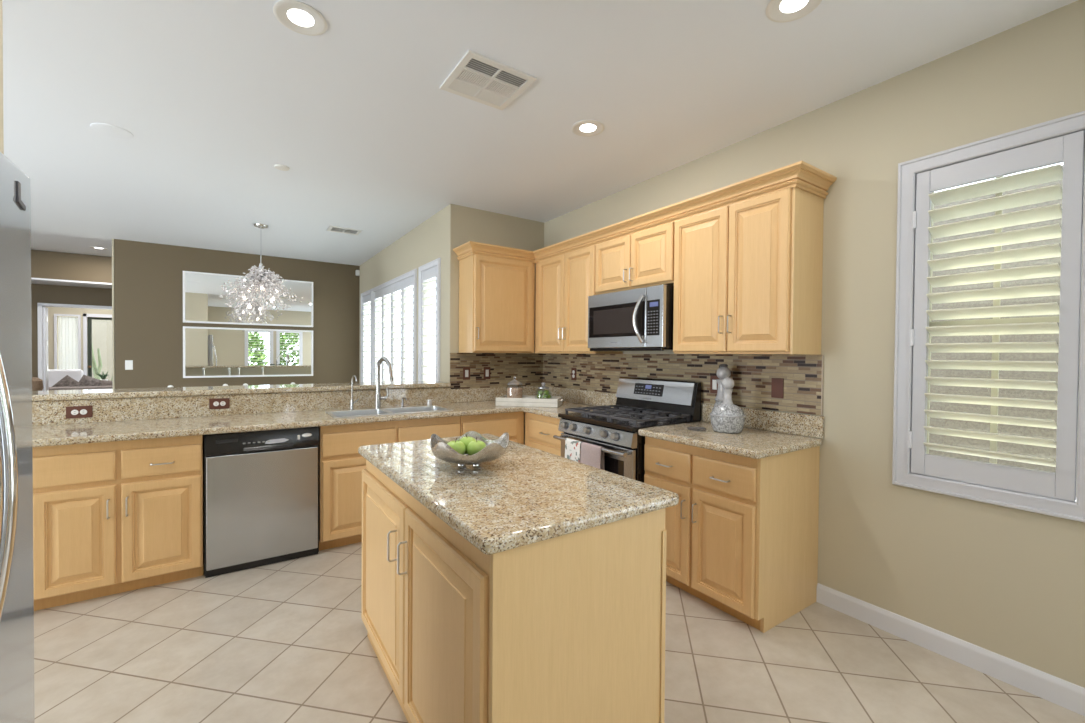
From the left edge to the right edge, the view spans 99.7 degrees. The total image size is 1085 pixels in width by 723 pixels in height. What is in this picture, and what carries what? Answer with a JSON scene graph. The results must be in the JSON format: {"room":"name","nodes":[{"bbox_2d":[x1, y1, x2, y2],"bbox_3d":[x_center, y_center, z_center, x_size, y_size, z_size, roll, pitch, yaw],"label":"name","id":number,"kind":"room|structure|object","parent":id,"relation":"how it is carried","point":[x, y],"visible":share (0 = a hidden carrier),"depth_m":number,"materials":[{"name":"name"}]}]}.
{"room":"kitchen","nodes":[
{"label":"kitchen","id":0,"kind":"room"},
{"bbox_2d":[0,0,3,153],"bbox_3d":[-1.958,-0.039,0.761,1.400,2.748,0.120,0,1,-34],"label":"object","id":1,"kind":"structure","parent":0,"point":[1,9],"depth_m":1.19,"materials":[{"name":"beige paint"}]},
{"bbox_2d":[31,249,111,282],"bbox_3d":[-8.377,-1.546,7.348,5.050,0.440,0.630,0,1,-34],"label":"wall","id":2,"kind":"structure","parent":0,"point":[44,264],"depth_m":7.45,"materials":[{"name":"brown paint"}]},
{"bbox_2d":[31,278,111,288],"bbox_3d":[-8.376,-1.310,7.347,5.050,0.029,0.640,0,1,-34],"label":"trim","id":3,"kind":"structure","parent":2,"relation":"attached to","point":[33,280],"depth_m":7.60,"materials":[{"name":"white paint"}]},
{"bbox_2d":[31,283,111,376],"bbox_3d":[-8.603,-0.292,7.684,5.050,2.950,0.120,0,1,-34],"label":"wall","id":4,"kind":"structure","parent":0,"point":[40,293],"depth_m":7.82,"materials":[{"name":"brown paint"}]},
{"bbox_2d":[43,307,48,390],"bbox_3d":[-8.450,0.133,7.795,0.034,2.100,0.140,0,1,-34],"label":"trim","id":5,"kind":"structure","parent":4,"relation":"attached to","point":[45,310],"depth_m":7.74,"materials":[{"name":"white"}]},
{"bbox_2d":[37,303,111,390],"bbox_3d":[-7.678,0.097,8.312,2.015,2.170,0.170,0,1,-34],"label":"trim","id":6,"kind":"structure","parent":4,"relation":"attached to","point":[40,306],"depth_m":7.70,"materials":[{"name":"white wood"}]},
{"bbox_2d":[31,232,111,256],"bbox_3d":[-9.047,-1.828,8.204,5.200,0.080,8.190,0,1,-34],"label":"ceiling","id":7,"kind":"structure","parent":0,"point":[39,241],"depth_m":6.86,"materials":[{"name":"white paint"}]},
{"bbox_2d":[90,247,107,249],"bbox_3d":[-6.863,-1.751,7.082,0.200,0.007,0.200,0,1,-34],"label":"recessed light","id":8,"kind":"object","parent":7,"relation":"in","point":[99,248],"visible":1,"depth_m":7.10,"materials":[{"name":"white"}]},
{"bbox_2d":[46,307,111,373],"bbox_3d":[-10.164,-0.341,10.081,5.150,2.955,0.120,0,1,-34],"label":"wall","id":9,"kind":"structure","parent":0,"point":[51,310],"depth_m":9.86,"materials":[{"name":"beige paint"}]},
{"bbox_2d":[54,314,80,369],"bbox_3d":[-10.310,-0.098,9.959,0.410,1.850,0.135,0,1,-34],"label":"window","id":10,"kind":"structure","parent":9,"relation":"in","point":[69,348],"depth_m":9.96,"materials":[{"name":"white"}]},
{"bbox_2d":[58,317,77,368],"bbox_3d":[-10.323,-0.098,9.978,0.317,1.730,0.025,0,1,-34],"label":"vertical blind","id":11,"kind":"object","parent":10,"relation":"attached to","point":[67,343],"depth_m":9.97,"materials":[{"name":"white fabric"}]},
{"bbox_2d":[83,313,111,375],"bbox_3d":[-9.612,0.042,10.364,1.120,2.190,0.040,0,1,-34],"label":"trim","id":12,"kind":"structure","parent":9,"relation":"attached to","point":[85,316],"depth_m":10.05,"materials":[{"name":"white wood"}]},
{"bbox_2d":[88,317,111,376],"bbox_3d":[-9.629,0.079,10.398,1.000,2.115,0.108,0,1,-34],"label":"door","id":13,"kind":"structure","parent":9,"relation":"in","point":[90,319],"depth_m":10.14,"materials":[{"name":"brown metal"}]},
{"bbox_2d":[114,239,359,388],"bbox_3d":[-4.129,-0.138,6.509,2.871,2.748,0.130,0,1,-34],"label":"wall","id":14,"kind":"structure","parent":0,"point":[148,277],"depth_m":6.01,"materials":[{"name":"brown paint"}]},
{"bbox_2d":[112,239,114,388],"bbox_3d":[-5.328,-0.136,5.698,0.021,2.748,0.126,0,1,-34],"label":"trim","id":15,"kind":"structure","parent":14,"relation":"attached to","point":[113,311],"depth_m":5.64,"materials":[{"name":"beige paint"}]},
{"bbox_2d":[125,360,132,369],"bbox_3d":[-5.169,0.044,5.723,0.072,0.118,0.010,0,1,-34],"label":"light switch","id":16,"kind":"object","parent":14,"relation":"attached to","point":[128,363],"visible":1,"depth_m":5.72,"materials":[{"name":"white plastic"}]},
{"bbox_2d":[183,326,312,377],"bbox_3d":[-4.081,-0.123,6.441,1.540,0.678,0.034,0,1,-34],"label":"wall mirror","id":17,"kind":"object","parent":14,"relation":"attached to","point":[208,352],"visible":1,"depth_m":6.40,"materials":[{"name":"white mirror"}]},
{"bbox_2d":[183,271,312,326],"bbox_3d":[-4.075,-0.850,6.431,1.540,0.674,0.034,0,1,-34],"label":"wall mirror","id":18,"kind":"object","parent":14,"relation":"attached to","point":[202,303],"visible":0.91,"depth_m":6.29,"materials":[{"name":"white mirror"}]},
{"bbox_2d":[359,208,443,381],"bbox_3d":[-1.934,-0.111,5.879,0.060,2.748,3.633,0,1,-34],"label":"wall","id":19,"kind":"structure","parent":0,"point":[423,244],"depth_m":5.14,"materials":[{"name":"beige paint"}]},
{"bbox_2d":[360,289,371,381],"bbox_3d":[-2.606,-0.026,6.843,0.083,2.040,0.660,0,1,-34],"label":"window","id":20,"kind":"structure","parent":19,"relation":"in","point":[366,297],"depth_m":6.96,"materials":[{"name":"white"}]},
{"bbox_2d":[372,269,416,381],"bbox_3d":[-1.881,-0.005,5.771,0.083,2.040,1.850,0,1,-34],"label":"window","id":21,"kind":"structure","parent":19,"relation":"in","point":[409,279],"depth_m":5.66,"materials":[{"name":"white"}]},
{"bbox_2d":[418,258,440,380],"bbox_3d":[-1.139,0.017,4.673,0.083,2.040,0.580,0,1,-34],"label":"window","id":22,"kind":"structure","parent":19,"relation":"in","point":[428,271],"depth_m":4.70,"materials":[{"name":"white"}]},
{"bbox_2d":[443,204,543,444],"bbox_3d":[-0.468,-0.081,4.588,1.043,2.748,0.150,0,1,-34],"label":"wall","id":23,"kind":"structure","parent":0,"point":[462,224],"depth_m":4.32,"materials":[{"name":"beige paint"}]},
{"bbox_2d":[450,353,542,388],"bbox_3d":[-0.427,0.086,4.523,1.032,0.336,0.008,0,1,-34],"label":"tile backsplash","id":24,"kind":"structure","parent":23,"relation":"attached to","point":[527,369],"depth_m":4.50,"materials":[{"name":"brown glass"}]},
{"bbox_2d":[463,367,469,379],"bbox_3d":[-0.715,0.113,4.318,0.072,0.118,0.010,0,1,-34],"label":"light switch","id":25,"kind":"object","parent":24,"relation":"attached to","point":[466,370],"visible":1,"depth_m":4.31,"materials":[{"name":"brown"}]},
{"bbox_2d":[484,367,489,378],"bbox_3d":[-0.537,0.112,4.438,0.072,0.118,0.010,0,1,-34],"label":"light switch","id":26,"kind":"object","parent":24,"relation":"attached to","point":[486,369],"visible":1,"depth_m":4.43,"materials":[{"name":"brown"}]},
{"bbox_2d":[459,254,534,352],"bbox_3d":[-0.413,-0.551,4.305,0.646,0.943,0.358,0,1,-34],"label":"upper cabinet","id":27,"kind":"object","parent":23,"relation":"attached to","point":[497,295],"visible":0.86,"depth_m":4.16,"materials":[{"name":"brown wood"}]},
{"bbox_2d":[2,0,1077,265],"bbox_3d":[-2.639,-1.470,1.552,8.360,0.080,10.000,0,1,-34],"label":"ceiling","id":28,"kind":"structure","parent":0,"point":[212,95],"depth_m":2.48,"materials":[{"name":"white paint"}]},
{"bbox_2d":[90,123,133,138],"bbox_3d":[-2.701,-1.446,2.875,0.200,0.006,0.200,0,1,-34],"label":"ceiling speaker","id":29,"kind":"object","parent":28,"relation":"attached to","point":[107,129],"visible":1,"depth_m":2.86,"materials":[{"name":"white paint"}]},
{"bbox_2d":[219,223,302,323],"bbox_3d":[-3.076,-0.948,4.982,0.737,1.068,0.665,0,1,-3],"label":"chandelier","id":30,"kind":"object","parent":28,"relation":"hanging from","point":[262,278],"visible":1,"depth_m":4.91,"materials":[{"name":"silver metal"}]},
{"bbox_2d":[274,164,289,170],"bbox_3d":[-1.942,-1.443,3.413,0.100,0.014,0.100,0,1,-34],"label":"sprinkler cover","id":31,"kind":"object","parent":28,"relation":"attached to","point":[277,166],"visible":1,"depth_m":3.39,"materials":[{"name":"white plastic"}]},
{"bbox_2d":[273,0,327,35],"bbox_3d":[-1.000,-1.418,1.894,0.200,0.007,0.200,0,1,-34],"label":"recessed light","id":32,"kind":"object","parent":28,"relation":"in","point":[295,15],"visible":1,"depth_m":1.89,"materials":[{"name":"white plastic"}]},
{"bbox_2d":[327,225,361,234],"bbox_3d":[-2.227,-1.472,5.146,0.330,0.010,0.230,0,1,-34],"label":"ceiling vent","id":33,"kind":"object","parent":28,"relation":"in","point":[331,228],"visible":1,"depth_m":5.13,"materials":[{"name":"white plastic"}]},
{"bbox_2d":[440,50,536,109],"bbox_3d":[-0.281,-1.417,2.331,0.370,0.010,0.355,0,1,-34],"label":"ceiling vent","id":34,"kind":"object","parent":28,"relation":"in","point":[477,77],"visible":1,"depth_m":2.31,"materials":[{"name":"white plastic"}]},
{"bbox_2d":[572,120,603,135],"bbox_3d":[0.277,-1.420,2.792,0.200,0.007,0.200,0,1,-34],"label":"recessed light","id":35,"kind":"object","parent":28,"relation":"in","point":[584,127],"visible":1,"depth_m":2.79,"materials":[{"name":"white"}]},
{"bbox_2d":[766,0,821,22],"bbox_3d":[0.985,-1.400,1.793,0.200,0.007,0.200,0,1,-34],"label":"recessed light","id":36,"kind":"object","parent":28,"relation":"in","point":[789,10],"visible":1,"depth_m":1.82,"materials":[{"name":"white"}]},
{"bbox_2d":[34,542,1084,722],"bbox_3d":[-4.529,1.280,5.279,9.400,0.060,18.200,0,1,-34],"label":"floor","id":37,"kind":"structure","parent":0,"point":[287,641],"depth_m":2.00,"materials":[{"name":"beige tile"}]},
{"bbox_2d":[0,152,34,722],"bbox_3d":[-1.337,0.450,0.564,0.926,1.785,0.824,0,1,-34],"label":"refrigerator","id":38,"kind":"object","parent":37,"relation":"on","point":[16,455],"visible":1,"depth_m":1.02,"materials":[{"name":"grey metal"}]},
{"bbox_2d":[16,181,25,210],"bbox_3d":[-1.193,-0.378,1.048,0.004,0.057,0.045,0,1,-34],"label":"clip","id":39,"kind":"object","parent":38,"relation":"attached to","point":[19,201],"visible":1,"depth_m":1.04,"materials":[{"name":"grey plastic"}]},
{"bbox_2d":[48,369,83,386],"bbox_3d":[-9.596,0.661,9.065,0.830,0.990,0.770,0,1,-34],"label":"armchair","id":40,"kind":"object","parent":37,"relation":"on","point":[55,375],"visible":0.04,"depth_m":9.23,"materials":[{"name":"white fabric"}]},
{"bbox_2d":[49,386,111,389],"bbox_3d":[-8.282,0.810,8.828,2.000,0.720,0.840,0,1,-34],"label":"sofa","id":41,"kind":"object","parent":37,"relation":"on","point":[76,387],"visible":0.02,"depth_m":8.29,"materials":[{"name":"grey fabric"}]},
{"bbox_2d":[52,375,83,386],"bbox_3d":[-8.732,0.472,8.421,0.452,0.448,0.077,0,1,-40],"label":"throw cushion","id":42,"kind":"object","parent":41,"relation":"on","point":[67,381],"visible":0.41,"depth_m":8.41,"materials":[{"name":"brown fabric"}]},
{"bbox_2d":[79,375,101,385],"bbox_3d":[-8.606,0.472,8.699,0.449,0.444,0.087,0,1,-36],"label":"throw cushion","id":43,"kind":"object","parent":41,"relation":"on","point":[85,380],"visible":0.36,"depth_m":8.69,"materials":[{"name":"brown fabric"}]},
{"bbox_2d":[101,380,111,385],"bbox_3d":[-8.235,0.526,8.758,0.342,0.337,0.084,0,1,-35],"label":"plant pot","id":44,"kind":"object","parent":41,"relation":"on","point":[103,382],"visible":0.12,"depth_m":8.71,"materials":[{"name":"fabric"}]},
{"bbox_2d":[32,435,204,610],"bbox_3d":[-2.481,0.866,2.764,0.714,0.873,0.640,0,1,-34],"label":"base cabinet","id":45,"kind":"object","parent":37,"relation":"on","point":[109,518],"visible":0.9,"depth_m":2.53,"materials":[{"name":"brown wood"}]},
{"bbox_2d":[204,426,318,577],"bbox_3d":[-1.914,0.867,3.134,0.624,0.866,0.628,0,1,-34],"label":"dishwasher","id":46,"kind":"object","parent":37,"relation":"on","point":[261,488],"visible":0.99,"depth_m":2.89,"materials":[{"name":"silver metal"}]},
{"bbox_2d":[209,426,318,434],"bbox_3d":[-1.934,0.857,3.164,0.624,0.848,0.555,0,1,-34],"label":"control panel","id":47,"kind":"object","parent":46,"relation":"in","point":[318,426],"depth_m":2.92,"materials":[{"name":"black plastic"}]},
{"bbox_2d":[319,416,459,550],"bbox_3d":[-1.232,0.864,3.608,1.020,0.873,0.640,0,1,-34],"label":"base cabinet","id":48,"kind":"object","parent":37,"relation":"on","point":[341,466],"visible":0.31,"depth_m":3.19,"materials":[{"name":"brown wood"}]},
{"bbox_2d":[32,386,616,446],"bbox_3d":[-1.305,0.339,3.207,3.961,0.183,1.212,0,1,-34],"label":"countertop","id":49,"kind":"structure","parent":48,"relation":"on","point":[121,419],"depth_m":3.19,"materials":[{"name":"stone"}]},
{"bbox_2d":[66,406,91,418],"bbox_3d":[-2.877,0.314,2.843,0.118,0.074,0.010,0,1,-34],"label":"wall outlet","id":50,"kind":"object","parent":49,"relation":"attached to","point":[71,411],"visible":1,"depth_m":2.84,"materials":[{"name":"brown"}]},
{"bbox_2d":[71,410,77,414],"bbox_3d":[-2.891,0.314,2.830,0.033,0.033,0.003,0,1,-34],"label":"receptacle","id":51,"kind":"object","parent":50,"relation":"attached to","point":[73,412],"depth_m":2.83,"materials":[{"name":"grey plastic"}]},
{"bbox_2d":[80,409,86,414],"bbox_3d":[-2.859,0.314,2.852,0.033,0.033,0.003,0,1,-34],"label":"receptacle","id":52,"kind":"object","parent":50,"relation":"attached to","point":[82,411],"depth_m":2.85,"materials":[{"name":"grey plastic"}]},
{"bbox_2d":[209,398,229,408],"bbox_3d":[-2.287,0.298,3.242,0.118,0.074,0.010,0,1,-34],"label":"wall outlet","id":53,"kind":"object","parent":49,"relation":"attached to","point":[219,403],"visible":1,"depth_m":3.24,"materials":[{"name":"brown"}]},
{"bbox_2d":[32,381,450,400],"bbox_3d":[-2.192,0.214,3.539,2.984,0.040,0.425,0,1,-34],"label":"countertop","id":54,"kind":"structure","parent":49,"relation":"on","point":[86,394],"depth_m":3.28,"materials":[{"name":"stone"}]},
{"bbox_2d":[350,375,358,409],"bbox_3d":[-1.484,0.247,3.603,0.066,0.276,0.087,0,1,-10],"label":"filter faucet","id":55,"kind":"object","parent":49,"relation":"on","point":[352,400],"visible":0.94,"depth_m":3.61,"materials":[{"name":"silver metal"}]},
{"bbox_2d":[350,399,353,409],"bbox_3d":[-1.505,0.342,3.617,0.032,0.085,0.032,1,1,41],"label":"faucet","id":56,"kind":"object","parent":55,"relation":"on","point":[352,401],"depth_m":3.61,"materials":[{"name":"silver metal"}]},
{"bbox_2d":[375,357,392,408],"bbox_3d":[-1.255,0.175,3.691,0.228,0.420,0.102,1,1,39],"label":"kitchen faucet","id":57,"kind":"object","parent":49,"relation":"on","point":[378,397],"visible":1,"depth_m":3.71,"materials":[{"name":"silver metal"}]},
{"bbox_2d":[375,393,381,408],"bbox_3d":[-1.339,0.321,3.729,0.054,0.125,0.054,1,1,39],"label":"faucet","id":58,"kind":"object","parent":57,"relation":"on","point":[378,397],"depth_m":3.71,"materials":[{"name":"silver metal"}]},
{"bbox_2d":[326,405,451,417],"bbox_3d":[-1.181,0.501,3.567,0.880,0.236,0.370,0,1,-34],"label":"sink","id":59,"kind":"object","parent":49,"relation":"in","point":[401,410],"visible":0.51,"depth_m":3.62,"materials":[{"name":"grey metal"}]},
{"bbox_2d":[401,397,406,406],"bbox_3d":[-1.158,0.342,3.829,0.034,0.084,0.083,0,1,-44],"label":"soap dispenser","id":60,"kind":"object","parent":49,"relation":"on","point":[403,398],"visible":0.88,"depth_m":3.84,"materials":[{"name":"silver metal"}]},
{"bbox_2d":[427,399,431,405],"bbox_3d":[-0.982,0.356,3.977,0.042,0.054,0.042,0,1,-34],"label":"air gap cap","id":61,"kind":"object","parent":49,"relation":"on","point":[429,401],"visible":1,"depth_m":3.96,"materials":[{"name":"grey metal"}]},
{"bbox_2d":[496,395,563,406],"bbox_3d":[-0.114,0.352,4.104,0.618,0.072,0.291,1,1,11],"label":"serving tray","id":62,"kind":"object","parent":49,"relation":"on","point":[554,401],"visible":1,"depth_m":3.97,"materials":[{"name":"white wood"}]},
{"bbox_2d":[507,376,521,384],"bbox_3d":[-0.252,0.255,4.151,0.156,0.243,0.156,0,1,-34],"label":"glass jar","id":63,"kind":"object","parent":62,"relation":"on","point":[514,381],"visible":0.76,"depth_m":4.11,"materials":[{"name":"white"}]},
{"bbox_2d":[507,387,521,397],"bbox_3d":[-0.252,0.297,4.151,0.140,0.136,0.139,0,1,-34],"label":"potpourri","id":64,"kind":"object","parent":63,"relation":"in","point":[512,392],"visible":0.73,"depth_m":4.09},
{"bbox_2d":[538,382,548,388],"bbox_3d":[0.009,0.281,4.080,0.156,0.196,0.156,0,1,-34],"label":"glass jar","id":65,"kind":"object","parent":62,"relation":"on","point":[543,386],"visible":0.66,"depth_m":4.05,"materials":[{"name":"white"}]},
{"bbox_2d":[460,412,523,444],"bbox_3d":[-0.560,0.864,4.063,0.596,0.873,0.640,0,1,-34],"label":"base cabinet","id":66,"kind":"object","parent":37,"relation":"on","point":[497,424],"visible":0.06,"depth_m":3.84,"materials":[{"name":"brown wood"}]},
{"bbox_2d":[361,460,666,722],"bbox_3d":[-0.252,0.897,1.834,0.683,0.873,1.311,0,1,-34],"label":"kitchen island","id":67,"kind":"object","parent":37,"relation":"on","point":[568,628],"visible":0.84,"depth_m":1.34,"materials":[{"name":"brown wood"}]},
{"bbox_2d":[358,434,678,554],"bbox_3d":[-0.222,0.440,1.858,0.713,0.040,1.360,0,1,-34],"label":"island countertop","id":68,"kind":"structure","parent":67,"relation":"on","point":[527,495],"depth_m":1.50,"materials":[{"name":"stone"}]},
{"bbox_2d":[430,431,508,468],"bbox_3d":[-0.287,0.356,1.826,0.311,0.128,0.311,0,1,-34],"label":"fruit bowl","id":69,"kind":"object","parent":68,"relation":"on","point":[494,449],"visible":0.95,"depth_m":1.73,"materials":[{"name":"grey metal"}]},
{"bbox_2d":[447,438,465,454],"bbox_3d":[-0.342,0.338,1.797,0.080,0.077,0.080,0,1,-34],"label":"apple","id":70,"kind":"object","parent":69,"relation":"in","point":[458,446],"visible":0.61,"depth_m":1.77,"materials":[{"name":"green food"}]},
{"bbox_2d":[459,434,475,453],"bbox_3d":[-0.307,0.335,1.875,0.080,0.077,0.080,1,1,20],"label":"apple","id":71,"kind":"object","parent":69,"relation":"in","point":[466,440],"visible":0.5,"depth_m":1.85,"materials":[{"name":"green food"}]},
{"bbox_2d":[467,438,485,454],"bbox_3d":[-0.258,0.339,1.803,0.080,0.077,0.080,0,1,-7],"label":"apple","id":72,"kind":"object","parent":69,"relation":"in","point":[473,447],"visible":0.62,"depth_m":1.77,"materials":[{"name":"green food"}]},
{"bbox_2d":[525,412,562,455],"bbox_3d":[0.236,0.872,3.904,0.640,0.873,0.619,0,1,-34],"label":"base cabinet","id":73,"kind":"object","parent":37,"relation":"on","point":[540,430],"visible":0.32,"depth_m":3.74,"materials":[{"name":"brown wood"}]},
{"bbox_2d":[553,377,700,482],"bbox_3d":[0.578,0.711,3.283,0.724,1.158,0.768,0,1,-34],"label":"gas range","id":74,"kind":"object","parent":37,"relation":"on","point":[641,403],"visible":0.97,"depth_m":3.16,"materials":[{"name":"silver metal"}]},
{"bbox_2d":[565,438,581,461],"bbox_3d":[0.218,0.712,3.188,0.040,0.334,0.168,0,1,-34],"label":"dish towel","id":75,"kind":"object","parent":74,"relation":"hanging from","point":[572,447],"visible":0.51,"depth_m":3.17,"materials":[{"name":"white fabric"}]},
{"bbox_2d":[580,442,603,469],"bbox_3d":[0.326,0.725,3.028,0.040,0.354,0.202,0,1,-34],"label":"dish towel","id":76,"kind":"object","parent":74,"relation":"hanging from","point":[591,454],"visible":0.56,"depth_m":3.00,"materials":[{"name":"pink fabric"}]},
{"bbox_2d":[564,432,644,482],"bbox_3d":[0.622,0.855,3.316,0.605,0.870,0.764,0,1,-34],"label":"oven","id":77,"kind":"object","parent":74,"relation":"in","point":[639,471],"depth_m":2.84,"materials":[{"name":"silver metal"}]},
{"bbox_2d":[558,412,700,431],"bbox_3d":[0.604,0.411,3.295,0.658,0.033,0.768,0,1,-34],"label":"cooktop","id":78,"kind":"object","parent":74,"relation":"in","point":[604,423],"depth_m":3.09,"materials":[{"name":"black metal"}]},
{"bbox_2d":[644,437,819,632],"bbox_3d":[1.063,0.896,2.683,0.641,0.873,0.750,0,1,-34],"label":"base cabinet","id":79,"kind":"object","parent":37,"relation":"on","point":[742,532],"visible":0.78,"depth_m":2.40,"materials":[{"name":"brown wood"}]},
{"bbox_2d":[638,403,823,458],"bbox_3d":[1.068,0.378,2.664,0.654,0.161,0.784,0,1,-34],"label":"countertop","id":80,"kind":"structure","parent":79,"relation":"on","point":[754,443],"depth_m":2.59,"materials":[{"name":"stone"}]},
{"bbox_2d":[687,427,706,430],"bbox_3d":[0.937,0.409,2.779,0.114,0.012,0.114,0,1,-34],"label":"coaster","id":81,"kind":"object","parent":80,"relation":"on","point":[688,428],"visible":1,"depth_m":2.76,"materials":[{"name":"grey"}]},
{"bbox_2d":[712,364,730,409],"bbox_3d":[1.156,0.215,2.927,0.131,0.400,0.131,0,1,-34],"label":"glass bottle","id":82,"kind":"object","parent":80,"relation":"on","point":[723,371],"visible":0.45,"depth_m":2.90,"materials":[{"name":"grey glass"}]},
{"bbox_2d":[710,378,745,432],"bbox_3d":[1.103,0.257,2.729,0.200,0.322,0.200,0,1,-34],"label":"glass bottle","id":83,"kind":"object","parent":80,"relation":"on","point":[726,417],"visible":1,"depth_m":2.67,"materials":[{"name":"white glass"}]},
{"bbox_3d":[-9.066,0.830,9.808,0.700,0.640,0.400,0,1,-34],"label":"console table","id":84,"kind":"object","parent":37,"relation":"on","visible":0},
{"bbox_2d":[95,371,107,380],"bbox_3d":[-9.267,0.359,9.637,0.220,0.301,0.258,0,1,-34],"label":"potted plant","id":85,"kind":"object","parent":84,"relation":"on","point":[103,376],"visible":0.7,"depth_m":9.64,"materials":[{"name":"green plant"}]},
{"bbox_3d":[-7.753,0.853,6.832,0.400,0.700,0.400,0,1,-34],"label":"stool","id":86,"kind":"object","parent":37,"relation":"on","visible":0},
{"bbox_2d":[32,377,42,390],"bbox_3d":[-7.749,0.367,6.825,0.420,0.270,0.420,0,1,-34],"label":"pouf","id":87,"kind":"object","parent":86,"relation":"on","point":[37,383],"visible":0.16,"depth_m":6.85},
{"bbox_2d":[543,0,1084,687],"bbox_3d":[1.763,-0.031,2.355,0.150,2.748,6.350,0,1,-34],"label":"wall","id":88,"kind":"structure","parent":0,"point":[1008,582],"depth_m":2.26,"materials":[{"name":"beige paint"}]},
{"bbox_2d":[535,245,622,353],"bbox_3d":[0.280,-0.542,4.088,0.358,0.943,0.885,0,1,-34],"label":"upper cabinet","id":89,"kind":"object","parent":88,"relation":"attached to","point":[564,283],"visible":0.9,"depth_m":3.95,"materials":[{"name":"brown wood"}]},
{"bbox_2d":[453,161,836,262],"bbox_3d":[0.365,-0.968,3.340,0.713,0.099,2.917,0,1,-41],"label":"crown molding","id":90,"kind":"structure","parent":89,"relation":"attached to","point":[802,175],"depth_m":2.90,"materials":[{"name":"brown wood"}]},
{"bbox_2d":[595,222,674,294],"bbox_3d":[0.750,-0.762,3.392,0.358,0.475,0.780,0,1,-34],"label":"upper cabinet","id":91,"kind":"object","parent":88,"relation":"attached to","point":[645,258],"visible":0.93,"depth_m":3.27,"materials":[{"name":"brown wood"}]},
{"bbox_2d":[588,284,673,350],"bbox_3d":[0.706,-0.291,3.369,0.458,0.430,0.760,0,1,-34],"label":"microwave","id":92,"kind":"object","parent":91,"relation":"attached to","point":[639,319],"visible":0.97,"depth_m":3.19,"materials":[{"name":"silver metal"}]},
{"bbox_2d":[650,302,657,306],"bbox_3d":[0.736,-0.378,3.022,0.002,0.030,0.072,0,1,-34],"label":"clock","id":93,"kind":"object","parent":92,"relation":"on","point":[652,304],"depth_m":3.02,"materials":[{"name":"blue"}]},
{"bbox_2d":[543,354,823,414],"bbox_3d":[0.775,0.108,3.673,0.010,0.336,2.764,0,1,-34],"label":"tile backsplash","id":94,"kind":"structure","parent":88,"relation":"attached to","point":[752,375],"depth_m":3.13,"materials":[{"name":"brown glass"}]},
{"bbox_2d":[571,368,575,379],"bbox_3d":[0.297,0.120,4.364,0.010,0.118,0.072,0,1,-34],"label":"wall outlet","id":95,"kind":"object","parent":94,"relation":"attached to","point":[573,370],"visible":1,"depth_m":4.36,"materials":[{"name":"brown"}]},
{"bbox_2d":[710,376,718,392],"bbox_3d":[1.162,0.156,3.087,0.010,0.118,0.072,0,1,-34],"label":"light switch","id":96,"kind":"object","parent":94,"relation":"attached to","point":[713,382],"visible":0.73,"depth_m":3.09,"materials":[{"name":"brown plastic"}]},
{"bbox_2d":[771,378,783,397],"bbox_3d":[1.403,0.159,2.734,0.006,0.118,0.072,0,1,-34],"label":"blank plate","id":97,"kind":"object","parent":94,"relation":"attached to","point":[777,384],"visible":1,"depth_m":2.73,"materials":[{"name":"brown plastic"}]},
{"bbox_2d":[673,187,823,354],"bbox_3d":[1.185,-0.515,2.750,0.359,0.944,0.770,0,1,-34],"label":"upper cabinet","id":98,"kind":"object","parent":88,"relation":"attached to","point":[748,273],"visible":0.91,"depth_m":2.53,"materials":[{"name":"brown wood"}]},
{"bbox_2d":[816,583,1084,715],"bbox_3d":[2.441,1.314,1.209,0.014,0.102,3.248,0,1,-34],"label":"baseboard","id":99,"kind":"structure","parent":88,"relation":"attached to","point":[1063,693],"depth_m":2.04,"materials":[{"name":"white wood"}]},
{"bbox_2d":[892,111,1084,521],"bbox_3d":[1.972,-0.175,2.010,0.187,1.570,0.662,0,1,-34],"label":"window","id":100,"kind":"structure","parent":88,"relation":"in","point":[1060,493],"depth_m":1.96,"materials":[{"name":"grey wood"}]},
{"label":"outside","id":101,"kind":"structure","parent":0,"visible":0},
{"bbox_3d":[-1.126,1.354,6.495,28.000,0.055,36.000,0,1,-34],"label":"ground","id":102,"kind":"structure","parent":101,"visible":0},
{"bbox_2d":[59,316,111,380],"bbox_3d":[-11.618,-0.600,13.970,9.000,3.460,0.200,0,1,-34],"label":"wall","id":103,"kind":"structure","parent":102,"relation":"on","point":[101,329],"depth_m":13.16,"materials":[{"name":"paint"}]},
{"bbox_2d":[92,345,111,380],"bbox_3d":[-11.588,0.212,12.143,0.659,1.916,0.191,0,1,-34],"label":"cactus","id":104,"kind":"object","parent":102,"relation":"on","point":[94,365],"visible":0.42,"depth_m":12.02,"materials":[{"name":"green plant"}]},
{"bbox_2d":[929,165,1062,471],"bbox_3d":[4.339,0.093,1.715,0.200,2.680,8.000,0,1,-34],"label":"wall","id":105,"kind":"structure","parent":102,"relation":"on","point":[1027,431],"depth_m":3.20,"materials":[{"name":"beige paint"}]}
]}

